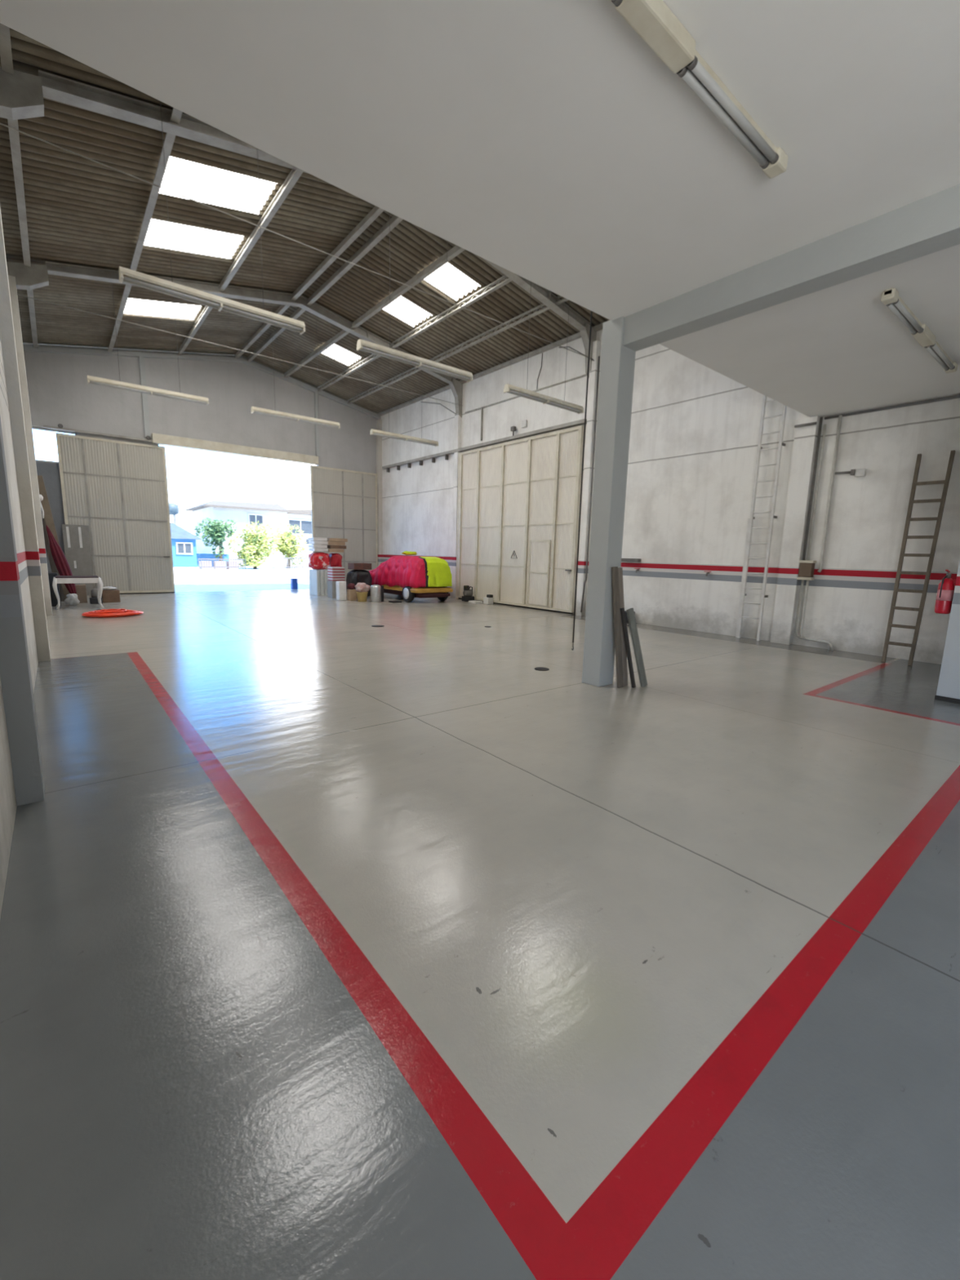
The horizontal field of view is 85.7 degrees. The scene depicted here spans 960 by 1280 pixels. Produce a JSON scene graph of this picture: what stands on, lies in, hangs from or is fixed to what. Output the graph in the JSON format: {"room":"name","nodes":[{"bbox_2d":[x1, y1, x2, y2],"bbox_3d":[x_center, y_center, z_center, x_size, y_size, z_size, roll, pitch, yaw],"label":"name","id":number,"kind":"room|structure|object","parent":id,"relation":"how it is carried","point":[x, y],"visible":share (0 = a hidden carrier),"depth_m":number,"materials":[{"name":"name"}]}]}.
{"room":"warehouse","nodes":[
{"label":"warehouse","id":0,"kind":"room"},
{"bbox_2d":[0,337,38,916],"bbox_3d":[-5.148,-2.942,5.357,0.250,6.800,23.900,-6,12,-39],"label":"wall","id":1,"kind":"structure","parent":0,"point":[8,806],"depth_m":5.10,"materials":[{"name":"white paint"}]},
{"bbox_2d":[0,418,44,805],"bbox_3d":[-2.641,-1.035,2.776,0.120,4.005,0.200,-6,12,-39],"label":"column","id":2,"kind":"structure","parent":1,"relation":"attached to","point":[15,667],"depth_m":2.90,"materials":[{"name":"grey paint"}]},
{"bbox_2d":[0,208,50,661],"bbox_3d":[-5.667,-2.959,6.300,0.120,6.500,0.360,-6,12,-39],"label":"column","id":3,"kind":"structure","parent":1,"relation":"attached to","point":[8,348],"depth_m":6.29,"materials":[{"name":"metal"}]},
{"bbox_2d":[8,275,52,616],"bbox_3d":[-9.088,-3.735,10.471,0.120,6.500,0.300,-6,12,-39],"label":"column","id":4,"kind":"structure","parent":1,"relation":"attached to","point":[11,280],"depth_m":10.33,"materials":[{"name":"metal"}]},
{"bbox_2d":[22,343,377,572],"bbox_3d":[-8.385,-5.650,17.944,10.840,7.880,0.200,-6,12,-39],"label":"wall","id":5,"kind":"structure","parent":0,"point":[59,391],"depth_m":16.61,"materials":[{"name":"paint"}]},
{"bbox_2d":[61,524,94,595],"bbox_3d":[-11.879,-2.355,15.312,0.620,2.060,0.080,-6,12,-39],"label":"door leaf","id":6,"kind":"structure","parent":5,"relation":"in","point":[76,538],"depth_m":15.27,"materials":[{"name":"grey paint"}]},
{"bbox_2d":[43,423,151,442],"bbox_3d":[-11.217,-6.135,15.282,2.600,0.160,0.120,-6,12,-39],"label":"door track","id":7,"kind":"object","parent":5,"relation":"attached to","point":[60,427],"visible":1,"depth_m":15.19,"materials":[{"name":"metal"}]},
{"bbox_2d":[55,432,174,594],"bbox_3d":[-11.048,-3.713,15.868,2.670,4.599,0.105,-6,12,-39],"label":"door","id":8,"kind":"structure","parent":7,"relation":"hanging from","point":[117,490],"depth_m":15.89,"materials":[{"name":"beige metal"}]},
{"bbox_2d":[138,355,150,438],"bbox_3d":[-10.285,-7.413,15.859,0.140,2.340,0.097,-6,12,-39],"label":"trim","id":9,"kind":"structure","parent":5,"relation":"attached to","point":[141,359],"depth_m":15.83,"materials":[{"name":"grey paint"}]},
{"bbox_2d":[22,346,380,419],"bbox_3d":[-8.207,-8.858,17.295,10.840,1.171,0.097,-6,12,-39],"label":"trim","id":10,"kind":"structure","parent":5,"relation":"attached to","point":[26,348],"depth_m":16.38,"materials":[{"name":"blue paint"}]},
{"bbox_2d":[151,432,318,465],"bbox_3d":[-8.129,-6.481,17.705,5.280,0.290,0.190,-6,12,-39],"label":"trim","id":11,"kind":"structure","parent":5,"relation":"attached to","point":[157,438],"depth_m":17.40,"materials":[{"name":"beige metal"}]},
{"bbox_2d":[314,392,319,457],"bbox_3d":[-6.057,-7.991,19.220,0.120,2.240,0.097,-6,12,-39],"label":"trim","id":12,"kind":"structure","parent":5,"relation":"attached to","point":[316,397],"depth_m":19.20,"materials":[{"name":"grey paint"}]},
{"bbox_2d":[310,465,377,581],"bbox_3d":[-5.308,-4.339,20.488,2.740,4.619,0.062,-6,12,-39],"label":"door","id":13,"kind":"structure","parent":5,"relation":"in","point":[344,502],"depth_m":20.42,"materials":[{"name":"beige metal"}]},
{"bbox_2d":[0,27,608,413],"bbox_3d":[-0.899,-7.393,8.401,11.390,1.149,24.492,-6,12,-39],"label":"roof","id":14,"kind":"structure","parent":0,"point":[82,211],"depth_m":10.99,"materials":[{"name":"metal"}]},
{"bbox_2d":[0,23,38,348],"bbox_3d":[-4.803,-6.395,5.181,0.100,0.150,23.580,-6,12,-39],"label":"roof beam","id":15,"kind":"structure","parent":14,"relation":"attached to","point":[6,57],"depth_m":7.51,"materials":[{"name":"metal"}]},
{"bbox_2d":[107,107,182,352],"bbox_3d":[-3.488,-6.841,6.176,0.100,0.150,23.580,-6,12,-39],"label":"roof beam","id":16,"kind":"structure","parent":14,"relation":"attached to","point":[175,116],"depth_m":8.72,"materials":[{"name":"metal"}]},
{"bbox_2d":[86,287,208,405],"bbox_3d":[-7.680,-6.935,11.946,2.400,2.383,0.170,-6,12,-39],"label":"fluorescent fixture","id":17,"kind":"object","parent":14,"relation":"hanging from","point":[92,380],"visible":0.96,"depth_m":12.02,"materials":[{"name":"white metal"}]},
{"bbox_2d":[123,297,200,319],"bbox_3d":[-8.088,-8.393,13.145,1.620,0.351,1.062,-6,12,-39],"label":"skylight panel","id":18,"kind":"object","parent":14,"relation":"attached to","point":[133,306],"visible":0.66,"depth_m":13.10,"materials":[{"name":"white"}]},
{"bbox_2d":[143,218,243,258],"bbox_3d":[-5.602,-7.829,10.114,1.620,0.351,1.062,-6,12,-39],"label":"skylight panel","id":19,"kind":"object","parent":14,"relation":"attached to","point":[187,238],"visible":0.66,"depth_m":10.11,"materials":[{"name":"white"}]},
{"bbox_2d":[118,101,305,334],"bbox_3d":[-3.700,-6.004,7.243,2.400,2.520,0.170,-6,12,-39],"label":"fluorescent fixture","id":20,"kind":"object","parent":14,"relation":"hanging from","point":[126,275],"visible":0.94,"depth_m":7.28,"materials":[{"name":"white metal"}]},
{"bbox_2d":[159,156,275,214],"bbox_3d":[-4.366,-7.548,8.608,1.620,0.351,1.062,-6,12,-39],"label":"skylight panel","id":21,"kind":"object","parent":14,"relation":"attached to","point":[197,182],"visible":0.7,"depth_m":8.60,"materials":[{"name":"white"}]},
{"bbox_2d":[177,168,302,355],"bbox_3d":[-2.079,-7.322,7.242,0.090,0.147,23.580,-6,12,-39],"label":"roof beam","id":22,"kind":"structure","parent":14,"relation":"attached to","point":[293,176],"depth_m":10.17,"materials":[{"name":"metal"}]},
{"bbox_2d":[250,306,340,428],"bbox_3d":[-4.998,-7.424,14.054,2.400,2.798,0.170,-6,12,-39],"label":"fluorescent fixture","id":23,"kind":"object","parent":14,"relation":"hanging from","point":[255,410],"visible":0.97,"depth_m":14.15,"materials":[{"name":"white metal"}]},
{"bbox_2d":[0,66,596,377],"bbox_3d":[-1.461,-6.991,9.113,10.834,2.050,0.248,-6,12,-39],"label":"rafter","id":24,"kind":"object","parent":14,"relation":"attached to","point":[22,94],"visible":0.54,"depth_m":6.69,"materials":[{"name":"grey paint"}]},
{"bbox_2d":[234,205,384,359],"bbox_3d":[-0.764,-7.765,8.239,0.100,0.150,23.580,-6,12,-39],"label":"roof beam","id":25,"kind":"structure","parent":14,"relation":"attached to","point":[375,211],"depth_m":11.52,"materials":[{"name":"metal"}]},
{"bbox_2d":[247,215,403,362],"bbox_3d":[-0.453,-7.798,8.488,0.100,0.150,23.580,-6,12,-39],"label":"roof beam","id":26,"kind":"structure","parent":14,"relation":"attached to","point":[395,220],"depth_m":11.85,"materials":[{"name":"metal"}]},
{"bbox_2d":[321,343,360,365],"bbox_3d":[-4.420,-8.949,16.196,1.060,0.248,0.929,-6,12,-39],"label":"skylight panel","id":27,"kind":"object","parent":14,"relation":"attached to","point":[335,352],"visible":0.77,"depth_m":16.21,"materials":[{"name":"white"}]},
{"bbox_2d":[284,245,465,377],"bbox_3d":[0.490,-7.676,9.284,0.100,0.150,23.580,-6,12,-39],"label":"roof beam","id":28,"kind":"structure","parent":14,"relation":"attached to","point":[455,251],"depth_m":12.64,"materials":[{"name":"metal"}]},
{"bbox_2d":[369,403,438,446],"bbox_3d":[-2.328,-7.487,16.234,2.400,2.346,0.170,-6,12,-39],"label":"fluorescent fixture","id":29,"kind":"object","parent":14,"relation":"hanging from","point":[373,432],"visible":0.98,"depth_m":16.25,"materials":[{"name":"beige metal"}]},
{"bbox_2d":[382,296,432,326],"bbox_3d":[-1.906,-8.378,13.131,1.060,0.248,0.929,-6,12,-39],"label":"skylight panel","id":30,"kind":"object","parent":14,"relation":"attached to","point":[401,308],"visible":0.77,"depth_m":13.19,"materials":[{"name":"white"}]},
{"bbox_2d":[316,275,511,391],"bbox_3d":[1.418,-7.560,10.067,0.090,0.147,23.580,-6,12,-39],"label":"roof beam","id":31,"kind":"structure","parent":14,"relation":"attached to","point":[505,282],"depth_m":13.29,"materials":[{"name":"metal"}]},
{"bbox_2d":[356,213,472,382],"bbox_3d":[-1.089,-6.478,9.297,2.400,2.918,0.170,-6,12,-39],"label":"fluorescent fixture","id":32,"kind":"object","parent":14,"relation":"hanging from","point":[363,345],"visible":0.96,"depth_m":9.35,"materials":[{"name":"white metal"}]},
{"bbox_2d":[424,262,480,300],"bbox_3d":[-0.690,-8.103,11.650,1.060,0.248,0.951,-6,12,-39],"label":"skylight panel","id":33,"kind":"object","parent":14,"relation":"attached to","point":[459,284],"visible":0.75,"depth_m":11.70,"materials":[{"name":"white"}]},
{"bbox_2d":[346,295,568,404],"bbox_3d":[2.323,-7.444,10.831,0.090,0.147,23.580,-6,12,-39],"label":"roof beam","id":34,"kind":"structure","parent":14,"relation":"attached to","point":[560,301],"depth_m":13.93,"materials":[{"name":"metal"}]},
{"bbox_2d":[503,281,583,413],"bbox_3d":[1.512,-6.541,11.418,2.400,2.483,0.170,-6,12,-39],"label":"fluorescent fixture","id":35,"kind":"object","parent":14,"relation":"hanging from","point":[509,388],"visible":0.98,"depth_m":11.47,"materials":[{"name":"white metal"}]},
{"bbox_2d":[571,311,592,650],"bbox_3d":[1.572,-3.633,7.618,0.050,7.704,0.022,-6,12,-39],"label":"pipe","id":36,"kind":"object","parent":14,"relation":"hanging from","point":[591,311],"visible":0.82,"depth_m":7.80,"materials":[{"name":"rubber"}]},
{"bbox_2d":[0,589,959,1279],"bbox_3d":[-0.939,0.071,9.403,11.440,0.250,24.150,-6,12,-39],"label":"floor","id":37,"kind":"structure","parent":0,"point":[334,944],"depth_m":1.97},
{"bbox_2d":[40,511,64,601],"bbox_3d":[-11.134,-2.149,13.445,0.064,2.316,0.409,8,11,35],"label":"board","id":38,"kind":"object","parent":37,"relation":"on","point":[53,567],"visible":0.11,"depth_m":13.41,"materials":[{"name":"brown wood"}]},
{"bbox_2d":[36,475,69,599],"bbox_3d":[-10.843,-2.528,13.176,0.070,3.168,0.532,8,11,35],"label":"board","id":39,"kind":"object","parent":37,"relation":"on","point":[45,504],"visible":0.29,"depth_m":12.99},
{"bbox_2d":[48,572,60,606],"bbox_3d":[-10.428,-1.234,12.614,0.250,0.800,0.350,-6,12,-39],"label":"case","id":40,"kind":"object","parent":37,"relation":"on","point":[51,575],"visible":0.5,"depth_m":12.49,"materials":[{"name":"plastic"}]},
{"bbox_2d":[45,524,76,594],"bbox_3d":[-10.477,-1.875,12.976,0.418,1.954,0.320,1,9,-1],"label":"parasol","id":41,"kind":"object","parent":37,"relation":"on","point":[62,566],"visible":0.87,"depth_m":12.87,"materials":[{"name":"fabric"}]},
{"bbox_2d":[52,575,104,609],"bbox_3d":[-9.606,-1.140,12.378,0.940,0.766,0.714,-6,12,-39],"label":"table","id":42,"kind":"object","parent":37,"relation":"on","point":[58,579],"visible":1,"depth_m":12.13,"materials":[{"name":"white paint"}]},
{"bbox_2d":[75,584,87,603],"bbox_3d":[-10.464,-1.209,13.504,0.300,0.460,0.350,-6,12,-39],"label":"carton","id":43,"kind":"object","parent":37,"relation":"on","point":[81,589],"visible":0.56,"depth_m":13.40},
{"bbox_2d":[101,586,119,602],"bbox_3d":[-9.906,-1.226,13.861,0.385,0.406,0.400,-6,12,-39],"label":"carton","id":44,"kind":"object","parent":37,"relation":"on","point":[109,594],"visible":0.93,"depth_m":13.72,"materials":[{"name":"cardboard"}]},
{"bbox_2d":[81,608,142,617],"bbox_3d":[-8.188,-0.616,11.225,1.487,0.151,1.026,4,10,13],"label":"coiled hose","id":45,"kind":"object","parent":37,"relation":"on","point":[99,612],"visible":1,"depth_m":10.96,"materials":[{"name":"rubber"}]},
{"bbox_2d":[308,569,319,595],"bbox_3d":[-5.652,-1.966,17.669,0.100,0.840,0.700,-6,12,-39],"label":"board","id":46,"kind":"object","parent":37,"relation":"on","point":[314,575],"visible":1,"depth_m":17.53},
{"bbox_2d":[322,569,327,595],"bbox_3d":[-5.390,-1.969,17.727,0.100,0.840,0.700,-6,12,-39],"label":"board","id":47,"kind":"object","parent":37,"relation":"on","point":[325,571],"visible":0.29,"depth_m":17.46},
{"bbox_2d":[308,551,329,569],"bbox_3d":[-5.471,-2.685,17.563,0.668,0.582,0.590,-6,12,-39],"label":"plastic bag","id":48,"kind":"object","parent":47,"relation":"on","point":[317,561],"visible":0.99,"depth_m":17.37,"materials":[{"name":"plastic"}]},
{"bbox_2d":[327,580,342,598],"bbox_3d":[-4.708,-1.661,16.867,0.400,0.548,0.400,-6,12,-39],"label":"box","id":49,"kind":"object","parent":37,"relation":"on","point":[331,585],"visible":0.61,"depth_m":16.66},
{"bbox_2d":[327,567,344,581],"bbox_3d":[-4.672,-2.148,16.806,0.420,0.430,0.400,-6,12,-39],"label":"crate","id":50,"kind":"object","parent":49,"relation":"on","point":[334,574],"visible":1,"depth_m":16.66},
{"bbox_2d":[328,553,342,567],"bbox_3d":[-5.034,-2.721,17.912,0.432,0.562,0.553,-6,12,-39],"label":"plastic bag","id":51,"kind":"object","parent":50,"relation":"on","point":[335,559],"visible":0.66,"depth_m":17.73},
{"bbox_2d":[336,581,346,600],"bbox_3d":[-4.282,-1.519,15.969,0.240,0.580,0.250,-6,12,-39],"label":"bin","id":52,"kind":"object","parent":37,"relation":"on","point":[340,585],"visible":1,"depth_m":15.87,"materials":[{"name":"paint"}]},
{"bbox_2d":[346,582,356,600],"bbox_3d":[-3.955,-1.492,16.008,0.252,0.531,0.245,-6,12,-39],"label":"box","id":53,"kind":"object","parent":37,"relation":"on","point":[351,593],"visible":0.98,"depth_m":15.93,"materials":[{"name":"cardboard"}]},
{"bbox_2d":[346,569,372,598],"bbox_3d":[-3.929,-1.830,16.840,0.802,0.912,0.684,-6,12,-39],"label":"sack","id":54,"kind":"object","parent":37,"relation":"on","point":[354,576],"visible":0.52,"depth_m":16.60,"materials":[{"name":"black plastic"}]},
{"bbox_2d":[347,563,371,569],"bbox_3d":[-3.885,-2.383,16.723,0.620,0.200,0.450,-6,12,-39],"label":"box","id":55,"kind":"object","parent":54,"relation":"on","point":[350,566],"visible":1,"depth_m":16.54,"materials":[{"name":"cardboard"}]},
{"bbox_2d":[355,582,370,601],"bbox_3d":[-3.595,-1.460,15.752,0.474,0.570,0.454,-6,12,-39],"label":"bucket","id":56,"kind":"object","parent":37,"relation":"on","point":[362,588],"visible":1,"depth_m":15.62,"materials":[{"name":"beige plastic"}]},
{"bbox_2d":[370,584,383,602],"bbox_3d":[-3.142,-1.427,15.778,0.400,0.520,0.317,-6,12,-39],"label":"metal canister","id":57,"kind":"object","parent":37,"relation":"on","point":[376,591],"visible":1,"depth_m":15.64,"materials":[{"name":"metal"}]},
{"bbox_2d":[369,558,453,602],"bbox_3d":[-2.551,-2.070,17.234,1.450,1.344,3.990,-6,12,-39],"label":"car","id":58,"kind":"object","parent":37,"relation":"on","point":[408,593],"visible":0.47,"depth_m":15.84,"materials":[{"name":"yellow paint"}]},
{"bbox_2d":[368,555,426,587],"bbox_3d":[-2.540,-2.272,17.201,1.538,1.034,3.956,-6,12,-39],"label":"sheet","id":59,"kind":"object","parent":58,"relation":"on","point":[400,571],"visible":0.75,"depth_m":16.04,"materials":[{"name":"fabric"}]},
{"bbox_2d":[417,556,452,586],"bbox_3d":[-2.540,-2.282,17.199,1.467,1.023,3.954,-6,12,-39],"label":"sheet","id":60,"kind":"object","parent":58,"relation":"on","point":[437,571],"visible":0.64,"depth_m":15.79,"materials":[{"name":"fabric"}]},
{"bbox_2d":[462,585,474,601],"bbox_3d":[-0.375,-1.491,16.533,0.358,0.500,0.240,-6,12,-39],"label":"air compressor","id":61,"kind":"object","parent":37,"relation":"on","point":[468,596],"visible":0.98,"depth_m":16.44,"materials":[{"name":"black metal"}]},
{"bbox_2d":[582,316,635,686],"bbox_3d":[1.471,-1.460,5.940,0.270,4.020,0.260,-6,12,-39],"label":"concrete pillar","id":62,"kind":"structure","parent":37,"relation":"on","point":[617,360],"depth_m":5.82,"materials":[{"name":"grey concrete"}]},
{"bbox_2d":[611,566,623,688],"bbox_3d":[1.594,-0.138,5.999,0.224,1.407,0.085,4,10,17],"label":"wooden plank","id":63,"kind":"object","parent":37,"relation":"on","point":[615,576],"visible":1,"depth_m":5.98,"materials":[{"name":"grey wood"}]},
{"bbox_2d":[617,567,627,686],"bbox_3d":[1.671,-0.143,6.071,0.234,1.398,0.071,2,9,6],"label":"wooden plank","id":64,"kind":"object","parent":37,"relation":"on","point":[620,570],"visible":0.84,"depth_m":6.06,"materials":[{"name":"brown wood"}]},
{"bbox_2d":[620,607,635,687],"bbox_3d":[1.732,0.094,6.054,0.243,0.939,0.051,4,10,13],"label":"wooden plank","id":65,"kind":"object","parent":37,"relation":"on","point":[622,610],"visible":1,"depth_m":6.04,"materials":[{"name":"wood"}]},
{"bbox_2d":[626,608,647,686],"bbox_3d":[1.855,0.094,6.109,0.327,0.942,0.084,2,9,2],"label":"wooden plank","id":66,"kind":"object","parent":37,"relation":"on","point":[630,612],"visible":1,"depth_m":6.09,"materials":[{"name":"wood"}]},
{"bbox_2d":[795,579,831,649],"bbox_3d":[6.024,-0.461,9.273,0.042,1.205,0.604,-6,12,-39],"label":"drain pipe","id":67,"kind":"object","parent":37,"relation":"on","point":[802,580],"visible":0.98,"depth_m":9.45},
{"bbox_2d":[800,580,833,650],"bbox_3d":[6.035,-0.446,9.181,0.042,1.205,0.564,-6,12,-39],"label":"drain pipe","id":68,"kind":"object","parent":37,"relation":"on","point":[807,581],"visible":1,"depth_m":9.32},
{"bbox_2d":[881,450,955,666],"bbox_3d":[6.672,-1.240,7.934,0.599,3.209,0.445,-6,12,-39],"label":"ladder","id":69,"kind":"object","parent":37,"relation":"on","point":[946,482],"visible":1,"depth_m":7.90,"materials":[{"name":"grey metal"}]},
{"bbox_2d":[0,0,959,417],"bbox_3d":[4.093,-2.981,2.712,10.840,0.195,7.820,-6,12,-39],"label":"ceiling","id":70,"kind":"structure","parent":0,"point":[548,142],"depth_m":3.06,"materials":[{"name":"paint"}]},
{"bbox_2d":[611,0,788,178],"bbox_3d":[0.868,-2.875,2.451,2.640,0.089,0.112,-6,12,-39],"label":"ceiling fixture","id":71,"kind":"object","parent":70,"relation":"attached to","point":[653,20],"visible":1,"depth_m":2.62,"materials":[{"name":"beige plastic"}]},
{"bbox_2d":[686,55,697,70],"bbox_3d":[1.051,-2.869,2.568,0.030,0.048,0.048,-6,12,-39],"label":"socket","id":72,"kind":"object","parent":71,"relation":"attached to","point":[692,64],"depth_m":2.56,"materials":[{"name":"plastic"}]},
{"bbox_2d":[622,183,959,351],"bbox_3d":[4.016,-2.729,2.617,0.240,0.274,7.700,-6,12,-39],"label":"ceiling beam","id":73,"kind":"structure","parent":70,"relation":"attached to","point":[930,224],"depth_m":4.15,"materials":[{"name":"grey paint"}]},
{"bbox_2d":[880,288,958,373],"bbox_3d":[4.855,-3.300,5.643,2.830,0.089,0.112,-6,12,-39],"label":"ceiling fixture","id":74,"kind":"object","parent":70,"relation":"attached to","point":[922,333],"visible":1,"depth_m":5.41,"materials":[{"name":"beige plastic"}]},
{"bbox_2d":[380,328,959,664],"bbox_3d":[3.481,-3.911,12.255,0.250,6.900,23.900,-6,12,-39],"label":"wall","id":75,"kind":"structure","parent":0,"point":[695,428],"depth_m":10.44,"materials":[{"name":"white concrete"}]},
{"bbox_2d":[6,261,462,417],"bbox_3d":[-4.820,-7.753,13.207,10.834,2.050,0.248,-6,12,-39],"label":"rafter","id":76,"kind":"object","parent":75,"relation":"attached to","point":[36,276],"visible":0.77,"depth_m":12.17,"materials":[{"name":"grey paint"}]},
{"bbox_2d":[376,419,382,566],"bbox_3d":[-4.118,-5.481,21.208,0.158,6.700,0.190,-6,12,-39],"label":"trim","id":77,"kind":"structure","parent":75,"relation":"attached to","point":[379,422],"depth_m":21.05,"materials":[{"name":"metal"}]},
{"bbox_2d":[451,404,461,598],"bbox_3d":[-0.779,-4.680,17.177,0.120,6.600,0.200,-6,12,-39],"label":"trim","id":78,"kind":"structure","parent":75,"relation":"attached to","point":[457,441],"depth_m":17.12,"materials":[{"name":"metal"}]},
{"bbox_2d":[455,452,459,599],"bbox_3d":[-0.703,-3.753,17.222,0.100,4.760,0.070,-6,12,-39],"label":"trim","id":79,"kind":"structure","parent":75,"relation":"attached to","point":[456,597],"depth_m":17.16,"materials":[{"name":"grey metal"}]},
{"bbox_2d":[382,418,586,472],"bbox_3d":[-0.602,-6.063,16.738,0.157,0.240,10.300,-6,12,-39],"label":"door track","id":80,"kind":"object","parent":75,"relation":"attached to","point":[580,422],"visible":0.97,"depth_m":15.67,"materials":[{"name":"metal"}]},
{"bbox_2d":[457,425,584,614],"bbox_3d":[0.902,-3.371,15.219,0.120,4.739,5.080,-6,12,-39],"label":"door","id":81,"kind":"structure","parent":80,"relation":"hanging from","point":[522,495],"depth_m":14.81,"materials":[{"name":"beige metal"}]},
{"bbox_2d":[377,320,609,416],"bbox_3d":[0.843,-7.891,14.741,0.100,0.090,15.650,-6,12,-39],"label":"trim","id":82,"kind":"structure","parent":75,"relation":"attached to","point":[599,326],"depth_m":14.86,"materials":[{"name":"grey paint"}]},
{"bbox_2d":[464,373,586,413],"bbox_3d":[1.116,-6.877,14.566,0.036,0.054,5.050,-6,12,-39],"label":"conduit","id":83,"kind":"object","parent":75,"relation":"attached to","point":[585,374],"visible":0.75,"depth_m":14.03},
{"bbox_2d":[576,340,599,616],"bbox_3d":[2.693,-3.893,12.945,0.120,6.600,0.180,-6,12,-39],"label":"trim","id":84,"kind":"structure","parent":75,"relation":"attached to","point":[596,344],"depth_m":12.87,"materials":[{"name":"white metal"}]},
{"bbox_2d":[580,355,599,612],"bbox_3d":[2.712,-3.713,12.785,0.042,6.102,0.144,-6,12,-39],"label":"drain pipe","id":85,"kind":"object","parent":75,"relation":"attached to","point":[598,360],"visible":1,"depth_m":12.70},
{"bbox_2d":[735,395,786,640],"bbox_3d":[5.367,-3.132,9.671,0.160,6.300,0.480,-6,12,-39],"label":"ladder","id":86,"kind":"object","parent":75,"relation":"attached to","point":[750,521],"visible":0.73,"depth_m":9.77,"materials":[{"name":"metal"}]},
{"bbox_2d":[770,416,820,644],"bbox_3d":[5.719,-1.916,9.412,0.140,4.004,0.330,-6,12,-39],"label":"pillar","id":87,"kind":"structure","parent":75,"relation":"attached to","point":[806,437],"depth_m":9.34,"materials":[{"name":"white concrete"}]},
{"bbox_2d":[797,560,817,580],"bbox_3d":[5.872,-1.254,9.291,0.158,0.345,0.225,-6,12,-39],"label":"box","id":88,"kind":"object","parent":75,"relation":"attached to","point":[806,568],"visible":1,"depth_m":9.24,"materials":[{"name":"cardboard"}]},
{"bbox_2d":[802,417,822,559],"bbox_3d":[5.879,-2.632,9.149,0.042,2.470,0.044,-6,12,-39],"label":"conduit","id":89,"kind":"object","parent":75,"relation":"attached to","point":[821,418],"visible":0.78,"depth_m":9.12,"materials":[{"name":"metal"}]},
{"bbox_2d":[807,424,826,560],"bbox_3d":[5.925,-2.557,9.102,0.034,2.340,0.036,-6,12,-39],"label":"conduit","id":90,"kind":"object","parent":75,"relation":"attached to","point":[825,425],"visible":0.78,"depth_m":9.08,"materials":[{"name":"metal"}]},
{"bbox_2d":[817,415,842,572],"bbox_3d":[6.058,-2.495,8.960,0.050,2.630,0.070,-6,12,-39],"label":"conduit","id":91,"kind":"object","parent":75,"relation":"attached to","point":[840,419],"visible":1,"depth_m":8.93,"materials":[{"name":"metal"}]},
{"bbox_2d":[824,395,959,419],"bbox_3d":[8.320,-3.289,6.044,0.044,0.042,7.540,-6,12,-39],"label":"conduit","id":92,"kind":"object","parent":75,"relation":"attached to","point":[955,396],"visible":1,"depth_m":8.17,"materials":[{"name":"metal"}]},
{"bbox_2d":[936,561,959,698],"bbox_3d":[7.985,-1.050,4.513,2.860,4.005,5.140,-6,12,-39],"label":"wall","id":93,"kind":"structure","parent":0,"point":[948,685],"depth_m":5.77,"materials":[{"name":"grey paint"}]},
{"bbox_2d":[934,569,956,613],"bbox_3d":[5.292,-0.546,5.864,0.162,0.496,0.149,4,10,15],"label":"fire extinguisher","id":94,"kind":"object","parent":93,"relation":"attached to","point":[944,597],"visible":0.98,"depth_m":5.83,"materials":[{"name":"red metal"}]},
{"label":"outside","id":95,"kind":"structure","parent":0,"visible":0},
{"bbox_2d":[173,565,311,592],"bbox_3d":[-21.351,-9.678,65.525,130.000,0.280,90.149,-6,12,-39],"label":"ground","id":96,"kind":"structure","parent":95,"point":[264,577],"depth_m":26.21,"materials":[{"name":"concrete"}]},
{"bbox_2d":[169,523,201,567],"bbox_3d":[-26.415,-7.393,39.679,7.950,3.370,6.600,-6,12,-39],"label":"house","id":97,"kind":"structure","parent":96,"relation":"on","point":[183,542],"depth_m":39.27,"materials":[{"name":"blue paint"}]},
{"bbox_2d":[196,553,229,566],"bbox_3d":[-22.436,-6.608,42.762,2.550,1.020,2.500,-6,12,-39],"label":"annex","id":98,"kind":"object","parent":96,"relation":"on","point":[198,555],"visible":0.29,"depth_m":41.67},
{"bbox_2d":[193,517,238,560],"bbox_3d":[-20.962,-7.787,41.277,3.008,3.913,1.674,1,9,-3],"label":"tree","id":99,"kind":"object","parent":96,"relation":"on","point":[217,534],"visible":1,"depth_m":40.97,"materials":[{"name":"green plant"}]},
{"bbox_2d":[199,560,239,568],"bbox_3d":[-18.966,-5.449,37.658,2.500,0.570,0.600,-6,12,-39],"label":"fence","id":100,"kind":"object","parent":96,"relation":"on","point":[210,562],"visible":0.6,"depth_m":37.41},
{"bbox_2d":[198,558,245,569],"bbox_3d":[-18.345,-5.407,36.888,3.100,0.770,0.050,-6,12,-39],"label":"fence","id":101,"kind":"object","parent":96,"relation":"on","point":[203,559],"visible":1,"depth_m":36.79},
{"bbox_2d":[185,501,312,565],"bbox_3d":[-21.244,-10.720,52.809,14.100,5.920,9.850,-6,12,-39],"label":"house","id":102,"kind":"structure","parent":96,"relation":"on","point":[242,513],"depth_m":48.49,"materials":[{"name":"white paint"}]},
{"bbox_2d":[227,520,281,568],"bbox_3d":[-16.974,-7.210,39.238,3.906,3.645,3.915,-6,12,-39],"label":"tree","id":103,"kind":"object","parent":96,"relation":"on","point":[259,548],"visible":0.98,"depth_m":38.64,"materials":[{"name":"green plant"}]},
{"bbox_2d":[272,522,306,568],"bbox_3d":[-15.552,-7.821,42.550,3.058,3.843,2.393,-6,12,-39],"label":"tree","id":104,"kind":"object","parent":96,"relation":"on","point":[286,545],"visible":0.91,"depth_m":42.18,"materials":[{"name":"green plant"}]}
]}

